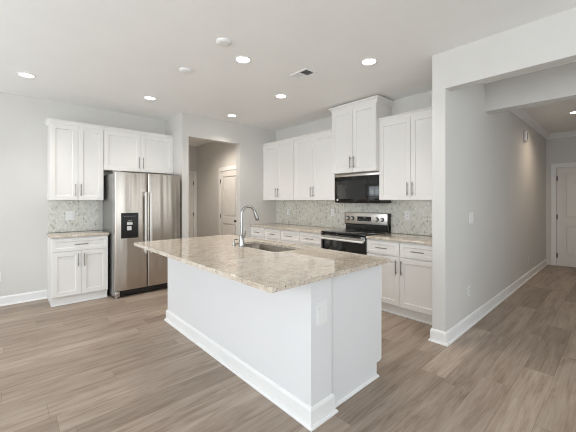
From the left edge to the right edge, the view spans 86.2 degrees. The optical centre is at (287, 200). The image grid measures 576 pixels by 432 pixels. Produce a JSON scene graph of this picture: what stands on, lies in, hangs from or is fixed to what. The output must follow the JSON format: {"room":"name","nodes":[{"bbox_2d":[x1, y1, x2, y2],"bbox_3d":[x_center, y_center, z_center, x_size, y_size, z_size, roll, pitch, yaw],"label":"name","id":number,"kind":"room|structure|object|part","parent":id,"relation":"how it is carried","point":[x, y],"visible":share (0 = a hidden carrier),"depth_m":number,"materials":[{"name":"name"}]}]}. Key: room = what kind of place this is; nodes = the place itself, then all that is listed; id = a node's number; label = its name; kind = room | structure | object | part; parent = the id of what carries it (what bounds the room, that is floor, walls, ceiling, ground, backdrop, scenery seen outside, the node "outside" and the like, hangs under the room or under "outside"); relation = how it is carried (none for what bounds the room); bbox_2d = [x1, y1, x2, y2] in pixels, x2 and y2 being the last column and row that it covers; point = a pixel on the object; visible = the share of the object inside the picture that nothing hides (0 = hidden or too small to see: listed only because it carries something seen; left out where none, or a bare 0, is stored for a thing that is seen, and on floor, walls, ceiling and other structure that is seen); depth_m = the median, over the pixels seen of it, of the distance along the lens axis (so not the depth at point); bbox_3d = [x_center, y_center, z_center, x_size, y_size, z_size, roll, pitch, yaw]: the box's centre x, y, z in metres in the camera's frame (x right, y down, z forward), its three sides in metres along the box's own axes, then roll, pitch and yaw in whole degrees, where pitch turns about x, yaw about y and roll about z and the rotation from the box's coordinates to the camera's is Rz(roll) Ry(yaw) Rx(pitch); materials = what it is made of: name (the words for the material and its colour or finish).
{"room":"kitchen","nodes":[
{"label":"kitchen","id":0,"kind":"room"},
{"bbox_2d":[0,92,165,296],"bbox_3d":[-3.932,-0.025,3.898,4.690,2.780,0.120,0,0,-42],"label":"wall","id":1,"kind":"structure","parent":0,"point":[23,130],"depth_m":4.19,"materials":[{"name":"paint"}]},
{"bbox_2d":[0,290,46,305],"bbox_3d":[-4.447,1.305,3.326,2.918,0.120,0.030,0,0,-42],"label":"baseboard","id":2,"kind":"structure","parent":1,"relation":"attached to","point":[42,294],"depth_m":4.13,"materials":[{"name":"white paint"}]},
{"bbox_2d":[48,200,98,232],"bbox_3d":[-3.141,0.222,4.532,0.612,0.456,0.010,0,0,-42],"label":"tile backsplash","id":3,"kind":"structure","parent":1,"relation":"attached to","point":[86,211],"depth_m":4.52,"materials":[{"name":"stone"}]},
{"bbox_2d":[66,211,74,219],"bbox_3d":[-3.174,0.215,4.489,0.108,0.135,0.010,0,0,-42],"label":"outlet plate","id":4,"kind":"object","parent":3,"relation":"attached to","point":[70,215],"visible":1,"depth_m":4.49,"materials":[{"name":"white plastic"}]},
{"bbox_2d":[44,118,103,199],"bbox_3d":[-3.034,-0.548,4.383,0.661,1.083,0.372,0,0,-42],"label":"upper cabinet","id":5,"kind":"object","parent":1,"relation":"attached to","point":[74,149],"visible":1,"depth_m":4.25,"materials":[{"name":"white paint"}]},
{"bbox_3d":[-3.040,-0.520,4.184,0.308,1.021,0.020,0,0,-42],"label":"door","id":6,"kind":"part","parent":5,"relation":"part of","materials":[{"name":"white paint"}]},
{"bbox_3d":[-3.040,-1.062,4.389,0.661,0.055,0.355,0,0,-42],"label":"crown moulding","id":7,"kind":"part","parent":5,"relation":"part of","materials":[{"name":"white paint"}]},
{"bbox_3d":[-2.810,-0.520,4.394,0.308,1.021,0.020,0,0,-42],"label":"door","id":8,"kind":"part","parent":5,"relation":"part of","materials":[{"name":"white paint"}]},
{"bbox_2d":[103,126,172,174],"bbox_3d":[-2.413,-0.770,4.951,1.021,0.640,0.372,0,0,-42],"label":"upper cabinet","id":9,"kind":"object","parent":1,"relation":"attached to","point":[124,150],"visible":0.93,"depth_m":4.80,"materials":[{"name":"white paint"}]},
{"bbox_3d":[-2.504,-0.742,4.673,0.506,0.578,0.020,0,0,-42],"label":"door","id":10,"kind":"part","parent":9,"relation":"part of","materials":[{"name":"white paint"}]},
{"bbox_3d":[-2.311,-1.062,4.839,1.021,0.055,0.036,0,0,-42],"label":"crown moulding","id":11,"kind":"part","parent":9,"relation":"part of","materials":[{"name":"white paint"}]},
{"bbox_3d":[-2.128,-0.742,5.017,0.506,0.578,0.020,0,0,-42],"label":"door","id":12,"kind":"part","parent":9,"relation":"part of","materials":[{"name":"white paint"}]},
{"bbox_2d":[189,145,196,174],"bbox_3d":[-2.962,-0.025,7.574,1.700,2.780,0.120,0,0,-42],"label":"wall","id":13,"kind":"structure","parent":0,"point":[192,149],"depth_m":7.95,"materials":[{"name":"paint"}]},
{"bbox_2d":[189,175,193,237],"bbox_3d":[-2.699,0.344,7.666,0.767,2.018,0.097,0,0,-42],"label":"door","id":14,"kind":"structure","parent":13,"relation":"in","point":[191,182],"depth_m":7.91,"materials":[{"name":"paint"}]},
{"bbox_2d":[189,171,196,236],"bbox_3d":[-2.726,0.302,7.691,0.942,2.125,0.026,0,0,-42],"label":"trim","id":15,"kind":"structure","parent":13,"relation":"attached to","point":[194,173],"depth_m":7.96,"materials":[{"name":"white paint"}]},
{"bbox_2d":[197,142,235,236],"bbox_3d":[-1.449,-0.025,7.089,0.120,2.780,2.635,0,0,-42],"label":"wall","id":16,"kind":"structure","parent":0,"point":[211,156],"depth_m":7.51,"materials":[{"name":"paint"}]},
{"bbox_2d":[218,165,235,234],"bbox_3d":[-1.286,0.302,6.802,0.026,2.125,0.942,0,0,-42],"label":"trim","id":17,"kind":"structure","parent":16,"relation":"attached to","point":[234,166],"depth_m":7.11,"materials":[{"name":"white paint"}]},
{"bbox_2d":[220,170,235,234],"bbox_3d":[-1.315,0.344,6.780,0.097,2.018,0.767,0,0,-42],"label":"door","id":18,"kind":"structure","parent":16,"relation":"in","point":[228,178],"depth_m":6.84,"materials":[{"name":"paint"}]},
{"bbox_2d":[166,112,275,237],"bbox_3d":[-1.852,-0.025,6.640,2.080,2.780,2.755,0,0,-42],"label":"wall","id":19,"kind":"structure","parent":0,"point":[248,140],"depth_m":5.67,"materials":[{"name":"paint"}]},
{"bbox_2d":[0,265,575,431],"bbox_3d":[0.841,1.405,3.565,11.350,0.080,11.230,0,0,-42],"label":"floor","id":20,"kind":"structure","parent":0,"point":[106,364],"depth_m":2.38,"materials":[{"name":"brown wood"}]},
{"bbox_2d":[47,235,107,306],"bbox_3d":[-2.945,0.924,4.319,0.636,0.882,0.588,0,0,-42],"label":"base cabinet","id":21,"kind":"object","parent":20,"relation":"on","point":[77,267],"visible":0.94,"depth_m":4.11,"materials":[{"name":"white paint"}]},
{"bbox_3d":[-2.893,0.957,4.027,0.312,0.576,0.020,0,0,-42],"label":"door","id":22,"kind":"part","parent":21,"relation":"part of","materials":[{"name":"white paint"}]},
{"bbox_2d":[46,230,108,238],"bbox_3d":[-2.952,0.467,4.325,0.663,0.030,0.569,0,0,-42],"label":"countertop","id":23,"kind":"structure","parent":21,"relation":"on","point":[91,232],"depth_m":4.24,"materials":[{"name":"beige stone"}]},
{"bbox_3d":[-2.801,1.355,4.162,0.636,0.018,0.016,0,0,-42],"label":"shoe moulding","id":24,"kind":"part","parent":21,"relation":"part of","materials":[{"name":"white paint"}]},
{"bbox_3d":[-2.776,0.578,4.134,0.628,0.162,0.020,0,0,-42],"label":"drawer","id":25,"kind":"part","parent":21,"relation":"part of","materials":[{"name":"white paint"}]},
{"bbox_3d":[-2.660,0.957,4.240,0.312,0.576,0.020,0,0,-42],"label":"door","id":26,"kind":"part","parent":21,"relation":"part of","materials":[{"name":"white paint"}]},
{"bbox_2d":[103,170,179,298],"bbox_3d":[-2.261,0.471,4.791,0.938,1.786,0.756,0,0,-42],"label":"refrigerator","id":27,"kind":"object","parent":20,"relation":"on","point":[137,207],"visible":0.83,"depth_m":4.46,"materials":[{"name":"silver metal"}]},
{"bbox_3d":[-2.244,0.351,4.373,0.227,0.357,0.007,0,0,-42],"label":"dispenser frame","id":28,"kind":"part","parent":27,"relation":"part of","materials":[{"name":"black plastic"}]},
{"bbox_3d":[-2.255,0.430,4.417,0.426,1.660,0.074,0,0,-42],"label":"freezer door","id":29,"kind":"part","parent":27,"relation":"part of","materials":[{"name":"silver metal"}]},
{"bbox_3d":[-2.076,0.318,4.490,0.033,0.895,0.063,0,0,-42],"label":"handle","id":30,"kind":"part","parent":27,"relation":"part of","materials":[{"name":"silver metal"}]},
{"bbox_3d":[-2.023,0.318,4.538,0.033,0.895,0.063,0,0,-42],"label":"handle","id":31,"kind":"part","parent":27,"relation":"part of","materials":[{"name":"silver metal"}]},
{"bbox_3d":[-1.909,0.430,4.733,0.496,1.660,0.074,0,0,-42],"label":"fresh food door","id":32,"kind":"part","parent":27,"relation":"part of","materials":[{"name":"silver metal"}]},
{"bbox_2d":[251,226,280,241],"bbox_3d":[-0.199,0.924,5.701,0.663,0.882,0.860,0,0,-42],"label":"base cabinet","id":33,"kind":"object","parent":20,"relation":"on","point":[271,234],"visible":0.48,"depth_m":5.47,"materials":[{"name":"white paint"}]},
{"bbox_3d":[-0.556,0.578,5.666,0.020,0.162,0.422,0,0,-42],"label":"drawer","id":34,"kind":"part","parent":33,"relation":"part of","materials":[{"name":"white paint"}]},
{"bbox_3d":[-0.266,0.578,5.348,0.020,0.162,0.422,0,0,-42],"label":"drawer","id":35,"kind":"part","parent":33,"relation":"part of","materials":[{"name":"white paint"}]},
{"bbox_2d":[164,258,381,431],"bbox_3d":[-0.307,0.924,2.975,0.902,0.882,2.308,0,0,-42],"label":"kitchen island","id":36,"kind":"object","parent":20,"relation":"on","point":[273,342],"visible":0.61,"depth_m":2.19,"materials":[{"name":"white paint"}]},
{"bbox_3d":[-0.547,1.305,2.756,0.254,0.120,2.308,0,0,-42],"label":"baseboard","id":37,"kind":"part","parent":36,"relation":"part of","materials":[{"name":"white paint"}]},
{"bbox_2d":[134,234,389,292],"bbox_3d":[-0.436,0.467,2.868,1.200,0.030,2.347,0,0,-42],"label":"island countertop","id":38,"kind":"structure","parent":36,"relation":"on","point":[267,271],"depth_m":2.33,"materials":[{"name":"beige stone"}]},
{"bbox_2d":[239,205,258,246],"bbox_3d":[-0.385,0.248,3.049,0.209,0.406,0.098,0,0,-42],"label":"faucet","id":39,"kind":"object","parent":38,"relation":"on","point":[241,236],"visible":1,"depth_m":3.00,"materials":[{"name":"silver metal"}]},
{"bbox_3d":[-0.393,0.193,3.045,0.161,0.296,0.025,0,0,-28],"label":"spout","id":40,"kind":"part","parent":39,"relation":"part of","materials":[{"name":"silver metal"}]},
{"bbox_2d":[244,244,293,251],"bbox_3d":[-0.231,0.595,3.090,0.415,0.226,0.825,0,0,-42],"label":"undermount sink","id":41,"kind":"object","parent":38,"relation":"in","point":[256,246],"visible":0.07,"depth_m":3.34,"materials":[{"name":"silver metal"}]},
{"bbox_2d":[316,300,326,325],"bbox_3d":[0.213,0.698,1.921,0.098,0.140,0.010,0,0,-42],"label":"outlet plate","id":42,"kind":"object","parent":36,"relation":"attached to","point":[321,307],"visible":1,"depth_m":1.91,"materials":[{"name":"white plastic"}]},
{"bbox_3d":[0.494,1.355,2.217,0.554,0.018,0.036,0,0,-42],"label":"shoe moulding","id":43,"kind":"part","parent":36,"relation":"part of","materials":[{"name":"white paint"}]},
{"bbox_3d":[0.588,1.010,2.598,0.020,0.480,0.437,0,0,-42],"label":"door","id":44,"kind":"part","parent":36,"relation":"part of","materials":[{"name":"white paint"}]},
{"bbox_3d":[-0.007,0.625,3.249,0.020,0.280,2.204,0,0,-42],"label":"false drawer","id":45,"kind":"part","parent":36,"relation":"part of","materials":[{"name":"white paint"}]},
{"bbox_2d":[281,230,320,247],"bbox_3d":[0.401,0.924,5.044,0.663,0.882,0.918,0,0,-42],"label":"base cabinet","id":46,"kind":"object","parent":20,"relation":"on","point":[287,236],"visible":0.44,"depth_m":4.81,"materials":[{"name":"white paint"}]},
{"bbox_3d":[0.034,0.578,5.020,0.020,0.162,0.451,0,0,-42],"label":"drawer","id":47,"kind":"part","parent":46,"relation":"part of","materials":[{"name":"white paint"}]},
{"bbox_3d":[0.035,0.957,5.019,0.020,0.576,0.454,0,0,-42],"label":"door","id":48,"kind":"part","parent":46,"relation":"part of","materials":[{"name":"white paint"}]},
{"bbox_2d":[250,223,341,233],"bbox_3d":[0.117,0.467,5.369,0.644,0.030,1.777,0,0,-42],"label":"countertop","id":49,"kind":"structure","parent":46,"relation":"on","point":[302,228],"depth_m":5.19,"materials":[{"name":"beige stone"}]},
{"bbox_3d":[0.344,0.578,4.680,0.020,0.162,0.451,0,0,-42],"label":"drawer","id":50,"kind":"part","parent":46,"relation":"part of","materials":[{"name":"white paint"}]},
{"bbox_3d":[0.343,0.957,4.681,0.020,0.576,0.453,0,0,-42],"label":"door","id":51,"kind":"part","parent":46,"relation":"part of","materials":[{"name":"white paint"}]},
{"bbox_2d":[319,212,390,254],"bbox_3d":[0.948,0.772,4.407,0.693,1.184,0.752,0,0,-42],"label":"range","id":52,"kind":"object","parent":20,"relation":"on","point":[359,225],"visible":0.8,"depth_m":4.37,"materials":[{"name":"silver metal"}]},
{"bbox_2d":[319,232,366,254],"bbox_3d":[0.948,0.906,4.407,0.693,0.893,0.752,0,0,-42],"label":"oven","id":53,"kind":"object","parent":52,"relation":"in","point":[352,242],"depth_m":4.17,"materials":[{"name":"black glass"}]},
{"bbox_2d":[321,228,387,236],"bbox_3d":[0.943,0.449,4.402,0.563,0.023,0.752,0,0,-42],"label":"cooktop","id":54,"kind":"object","parent":52,"relation":"in","point":[348,232],"depth_m":4.37,"materials":[{"name":"black glass"}]},
{"bbox_3d":[1.175,0.267,4.614,0.074,0.173,0.731,0,0,-42],"label":"control panel","id":55,"kind":"part","parent":52,"relation":"part of","materials":[{"name":"silver metal"}]},
{"bbox_2d":[367,239,431,324],"bbox_3d":[1.524,0.924,3.814,0.663,0.882,0.894,0,0,-42],"label":"base cabinet","id":56,"kind":"object","parent":20,"relation":"on","point":[407,279],"visible":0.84,"depth_m":3.56,"materials":[{"name":"white paint"}]},
{"bbox_3d":[1.161,0.578,3.785,0.020,0.162,0.439,0,0,-42],"label":"drawer","id":57,"kind":"part","parent":56,"relation":"part of","materials":[{"name":"white paint"}]},
{"bbox_3d":[1.162,0.957,3.784,0.020,0.576,0.441,0,0,-42],"label":"door","id":58,"kind":"part","parent":56,"relation":"part of","materials":[{"name":"white paint"}]},
{"bbox_2d":[366,233,431,244],"bbox_3d":[1.555,0.467,3.795,0.644,0.030,0.961,0,0,-42],"label":"countertop","id":59,"kind":"structure","parent":56,"relation":"on","point":[398,237],"depth_m":3.78,"materials":[{"name":"beige stone"}]},
{"bbox_3d":[1.339,1.355,3.645,0.016,0.018,0.894,0,0,-42],"label":"shoe moulding","id":60,"kind":"part","parent":56,"relation":"part of","materials":[{"name":"white paint"}]},
{"bbox_3d":[1.462,0.957,3.456,0.020,0.576,0.441,0,0,-42],"label":"door","id":61,"kind":"part","parent":56,"relation":"part of","materials":[{"name":"white paint"}]},
{"bbox_3d":[1.462,0.578,3.455,0.020,0.162,0.439,0,0,-42],"label":"drawer","id":62,"kind":"part","parent":56,"relation":"part of","materials":[{"name":"white paint"}]},
{"bbox_2d":[0,0,575,145],"bbox_3d":[0.841,-1.465,3.565,11.350,0.100,11.230,0,0,-42],"label":"ceiling","id":63,"kind":"structure","parent":0,"point":[109,55],"depth_m":2.86,"materials":[{"name":"paint"}]},
{"bbox_2d":[17,72,35,77],"bbox_3d":[-2.944,-1.411,3.467,0.166,0.008,0.166,0,0,-42],"label":"recessed light","id":64,"kind":"object","parent":63,"relation":"in","point":[23,74],"visible":1,"depth_m":3.46,"materials":[{"name":"white plastic"}]},
{"bbox_2d":[143,96,155,99],"bbox_3d":[-1.902,-1.411,4.244,0.166,0.008,0.166,0,0,-42],"label":"recessed light","id":65,"kind":"object","parent":63,"relation":"in","point":[144,97],"visible":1,"depth_m":4.24,"materials":[{"name":"white plastic"}]},
{"bbox_2d":[179,67,191,73],"bbox_3d":[-1.109,-1.403,3.334,0.132,0.024,0.132,0,0,-42],"label":"cover plate","id":66,"kind":"object","parent":63,"relation":"attached to","point":[183,69],"visible":1,"depth_m":3.30,"materials":[{"name":"white plastic"}]},
{"bbox_2d":[216,38,230,46],"bbox_3d":[-0.573,-1.403,2.737,0.132,0.024,0.132,0,0,-42],"label":"cover plate","id":67,"kind":"object","parent":63,"relation":"attached to","point":[224,42],"visible":1,"depth_m":2.72,"materials":[{"name":"white plastic"}]},
{"bbox_2d":[235,56,250,63],"bbox_3d":[-0.451,-1.411,3.086,0.166,0.008,0.166,0,0,-42],"label":"recessed light","id":68,"kind":"object","parent":63,"relation":"in","point":[240,59],"visible":1,"depth_m":3.08,"materials":[{"name":"white plastic"}]},
{"bbox_2d":[275,94,286,97],"bbox_3d":[-0.095,-1.411,4.163,0.166,0.008,0.166,0,0,-42],"label":"recessed light","id":69,"kind":"object","parent":63,"relation":"in","point":[277,95],"visible":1,"depth_m":4.16,"materials":[{"name":"white plastic"}]},
{"bbox_2d":[290,68,316,79],"bbox_3d":[0.170,-1.410,3.426,0.168,0.010,0.260,0,0,-42],"label":"ceiling vent","id":70,"kind":"object","parent":63,"relation":"in","point":[306,72],"visible":1,"depth_m":3.42,"materials":[{"name":"white plastic"}]},
{"bbox_2d":[361,58,376,65],"bbox_3d":[0.823,-1.411,3.131,0.166,0.008,0.166,0,0,-42],"label":"recessed light","id":71,"kind":"object","parent":63,"relation":"in","point":[368,61],"visible":1,"depth_m":3.12,"materials":[{"name":"white plastic"}]},
{"bbox_2d":[276,91,431,228],"bbox_3d":[0.982,-0.025,4.991,0.120,2.780,3.503,0,0,-42],"label":"wall","id":72,"kind":"structure","parent":0,"point":[422,100],"depth_m":5.18,"materials":[{"name":"paint"}]},
{"bbox_2d":[262,137,293,199],"bbox_3d":[-0.088,-0.556,5.802,0.362,1.098,0.860,0,0,-42],"label":"upper cabinet","id":73,"kind":"object","parent":72,"relation":"attached to","point":[278,156],"visible":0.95,"depth_m":5.66,"materials":[{"name":"white paint"}]},
{"bbox_3d":[-0.334,-0.528,5.868,0.020,1.036,0.425,0,0,-42],"label":"door","id":74,"kind":"part","parent":73,"relation":"part of","materials":[{"name":"white paint"}]},
{"bbox_3d":[-0.195,-1.077,5.704,0.036,0.055,0.860,0,0,-42],"label":"crown moulding","id":75,"kind":"part","parent":73,"relation":"part of","materials":[{"name":"white paint"}]},
{"bbox_3d":[-0.045,-0.528,5.551,0.020,1.036,0.425,0,0,-42],"label":"door","id":76,"kind":"part","parent":73,"relation":"part of","materials":[{"name":"white paint"}]},
{"bbox_2d":[293,129,336,199],"bbox_3d":[0.512,-0.556,5.145,0.362,1.098,0.918,0,0,-42],"label":"upper cabinet","id":77,"kind":"object","parent":72,"relation":"attached to","point":[314,179],"visible":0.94,"depth_m":5.01,"materials":[{"name":"white paint"}]},
{"bbox_3d":[0.256,-0.528,5.221,0.020,1.036,0.454,0,0,-42],"label":"door","id":78,"kind":"part","parent":77,"relation":"part of","materials":[{"name":"white paint"}]},
{"bbox_3d":[0.405,-1.077,5.047,0.036,0.055,0.918,0,0,-42],"label":"crown moulding","id":79,"kind":"part","parent":77,"relation":"part of","materials":[{"name":"white paint"}]},
{"bbox_3d":[0.565,-0.528,4.883,0.020,1.036,0.454,0,0,-42],"label":"door","id":80,"kind":"part","parent":77,"relation":"part of","materials":[{"name":"white paint"}]},
{"bbox_2d":[276,200,431,235],"bbox_3d":[0.933,0.108,4.947,0.010,0.686,3.501,0,0,-42],"label":"tile backsplash","id":81,"kind":"structure","parent":72,"relation":"attached to","point":[302,212],"depth_m":4.88,"materials":[{"name":"stone"}]},
{"bbox_2d":[405,211,409,219],"bbox_3d":[1.620,0.197,4.181,0.010,0.118,0.072,0,0,-42],"label":"outlet plate","id":82,"kind":"object","parent":81,"relation":"attached to","point":[407,213],"visible":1,"depth_m":4.17,"materials":[{"name":"white plastic"}]},
{"bbox_2d":[328,95,393,173],"bbox_3d":[1.052,-0.897,4.501,0.434,0.989,0.847,0,0,-42],"label":"upper cabinet","id":83,"kind":"object","parent":72,"relation":"attached to","point":[355,125],"visible":0.94,"depth_m":4.33,"materials":[{"name":"white paint"}]},
{"bbox_3d":[0.796,-0.860,4.523,0.020,0.907,0.374,0,0,-42],"label":"door","id":84,"kind":"part","parent":83,"relation":"part of","materials":[{"name":"white paint"}]},
{"bbox_3d":[1.055,-1.355,4.504,0.426,0.075,0.847,0,0,-42],"label":"crown moulding","id":85,"kind":"part","parent":83,"relation":"part of","materials":[{"name":"white paint"}]},
{"bbox_2d":[335,171,390,202],"bbox_3d":[1.084,-0.182,4.531,0.324,0.439,0.757,0,0,-42],"label":"microwave","id":86,"kind":"object","parent":83,"relation":"attached to","point":[363,187],"visible":0.92,"depth_m":4.39,"materials":[{"name":"black plastic"}]},
{"bbox_3d":[1.050,-0.860,4.245,0.020,0.907,0.374,0,0,-42],"label":"door","id":87,"kind":"part","parent":83,"relation":"part of","materials":[{"name":"white paint"}]},
{"bbox_2d":[378,107,431,199],"bbox_3d":[1.628,-0.556,3.924,0.362,1.098,0.872,0,0,-42],"label":"upper cabinet","id":88,"kind":"object","parent":72,"relation":"attached to","point":[405,139],"visible":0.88,"depth_m":3.86,"materials":[{"name":"white paint"}]},
{"bbox_3d":[1.379,-0.528,3.991,0.020,1.036,0.431,0,0,-42],"label":"door","id":89,"kind":"part","parent":88,"relation":"part of","materials":[{"name":"white paint"}]},
{"bbox_3d":[1.520,-1.077,3.825,0.036,0.055,0.872,0,0,-42],"label":"crown moulding","id":90,"kind":"part","parent":88,"relation":"part of","materials":[{"name":"white paint"}]},
{"bbox_3d":[1.672,-0.528,3.670,0.020,1.036,0.431,0,0,-42],"label":"door","id":91,"kind":"part","parent":88,"relation":"part of","materials":[{"name":"white paint"}]},
{"bbox_2d":[432,52,545,331],"bbox_3d":[3.474,-0.025,4.812,5.480,2.780,0.122,0,0,-42],"label":"wall","id":92,"kind":"structure","parent":0,"point":[483,165],"depth_m":3.55,"materials":[{"name":"paint"}]},
{"bbox_2d":[467,285,469,295],"bbox_3d":[1.967,0.977,3.347,0.072,0.118,0.010,0,0,-42],"label":"outlet plate","id":93,"kind":"object","parent":92,"relation":"attached to","point":[468,286],"visible":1,"depth_m":3.33,"materials":[{"name":"white plastic"}]},
{"bbox_2d":[469,212,472,223],"bbox_3d":[2.023,0.190,3.398,0.115,0.122,0.010,0,0,-42],"label":"switch plate","id":94,"kind":"object","parent":92,"relation":"attached to","point":[470,213],"visible":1,"depth_m":3.38,"materials":[{"name":"white plastic"}]},
{"bbox_2d":[428,259,547,346],"bbox_3d":[3.463,1.305,4.802,5.510,0.120,0.182,0,0,-42],"label":"baseboard","id":95,"kind":"structure","parent":92,"relation":"attached to","point":[443,338],"depth_m":3.53,"materials":[{"name":"white paint"}]},
{"bbox_2d":[524,130,527,141],"bbox_3d":[4.011,-1.085,5.188,0.150,0.190,0.047,0,0,-42],"label":"door chime","id":96,"kind":"object","parent":92,"relation":"attached to","point":[525,131],"visible":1,"depth_m":5.15,"materials":[{"name":"white plastic"}]},
{"bbox_2d":[510,108,575,138],"bbox_3d":[5.002,-1.365,4.161,4.100,0.100,2.900,0,0,-42],"label":"trim","id":97,"kind":"structure","parent":92,"relation":"attached to","point":[521,113],"depth_m":5.72,"materials":[{"name":"white paint"}]},
{"bbox_2d":[445,7,575,90],"bbox_3d":[2.126,-1.240,2.314,0.120,0.350,1.750,0,0,-42],"label":"wall header","id":98,"kind":"structure","parent":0,"point":[549,41],"depth_m":2.53,"materials":[{"name":"paint"}]},
{"bbox_2d":[485,62,575,113],"bbox_3d":[3.426,-1.248,2.722,0.170,0.335,2.900,0,0,-42],"label":"beam","id":99,"kind":"structure","parent":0,"point":[558,83],"depth_m":3.40,"materials":[{"name":"paint"}]},
{"bbox_2d":[546,136,575,267],"bbox_3d":[6.560,-0.025,5.584,0.120,2.780,2.900,0,0,-42],"label":"wall","id":100,"kind":"structure","parent":0,"point":[558,150],"depth_m":6.55,"materials":[{"name":"paint"}]},
{"bbox_2d":[551,162,575,265],"bbox_3d":[5.957,0.292,6.137,0.026,2.145,1.092,0,0,-42],"label":"trim","id":101,"kind":"structure","parent":100,"relation":"attached to","point":[554,167],"depth_m":6.49,"materials":[{"name":"white paint"}]},
{"bbox_2d":[556,167,575,266],"bbox_3d":[5.928,0.334,6.115,0.097,2.038,0.917,0,0,-42],"label":"door","id":102,"kind":"structure","parent":100,"relation":"in","point":[566,177],"depth_m":6.36,"materials":[{"name":"paint"}]}
]}

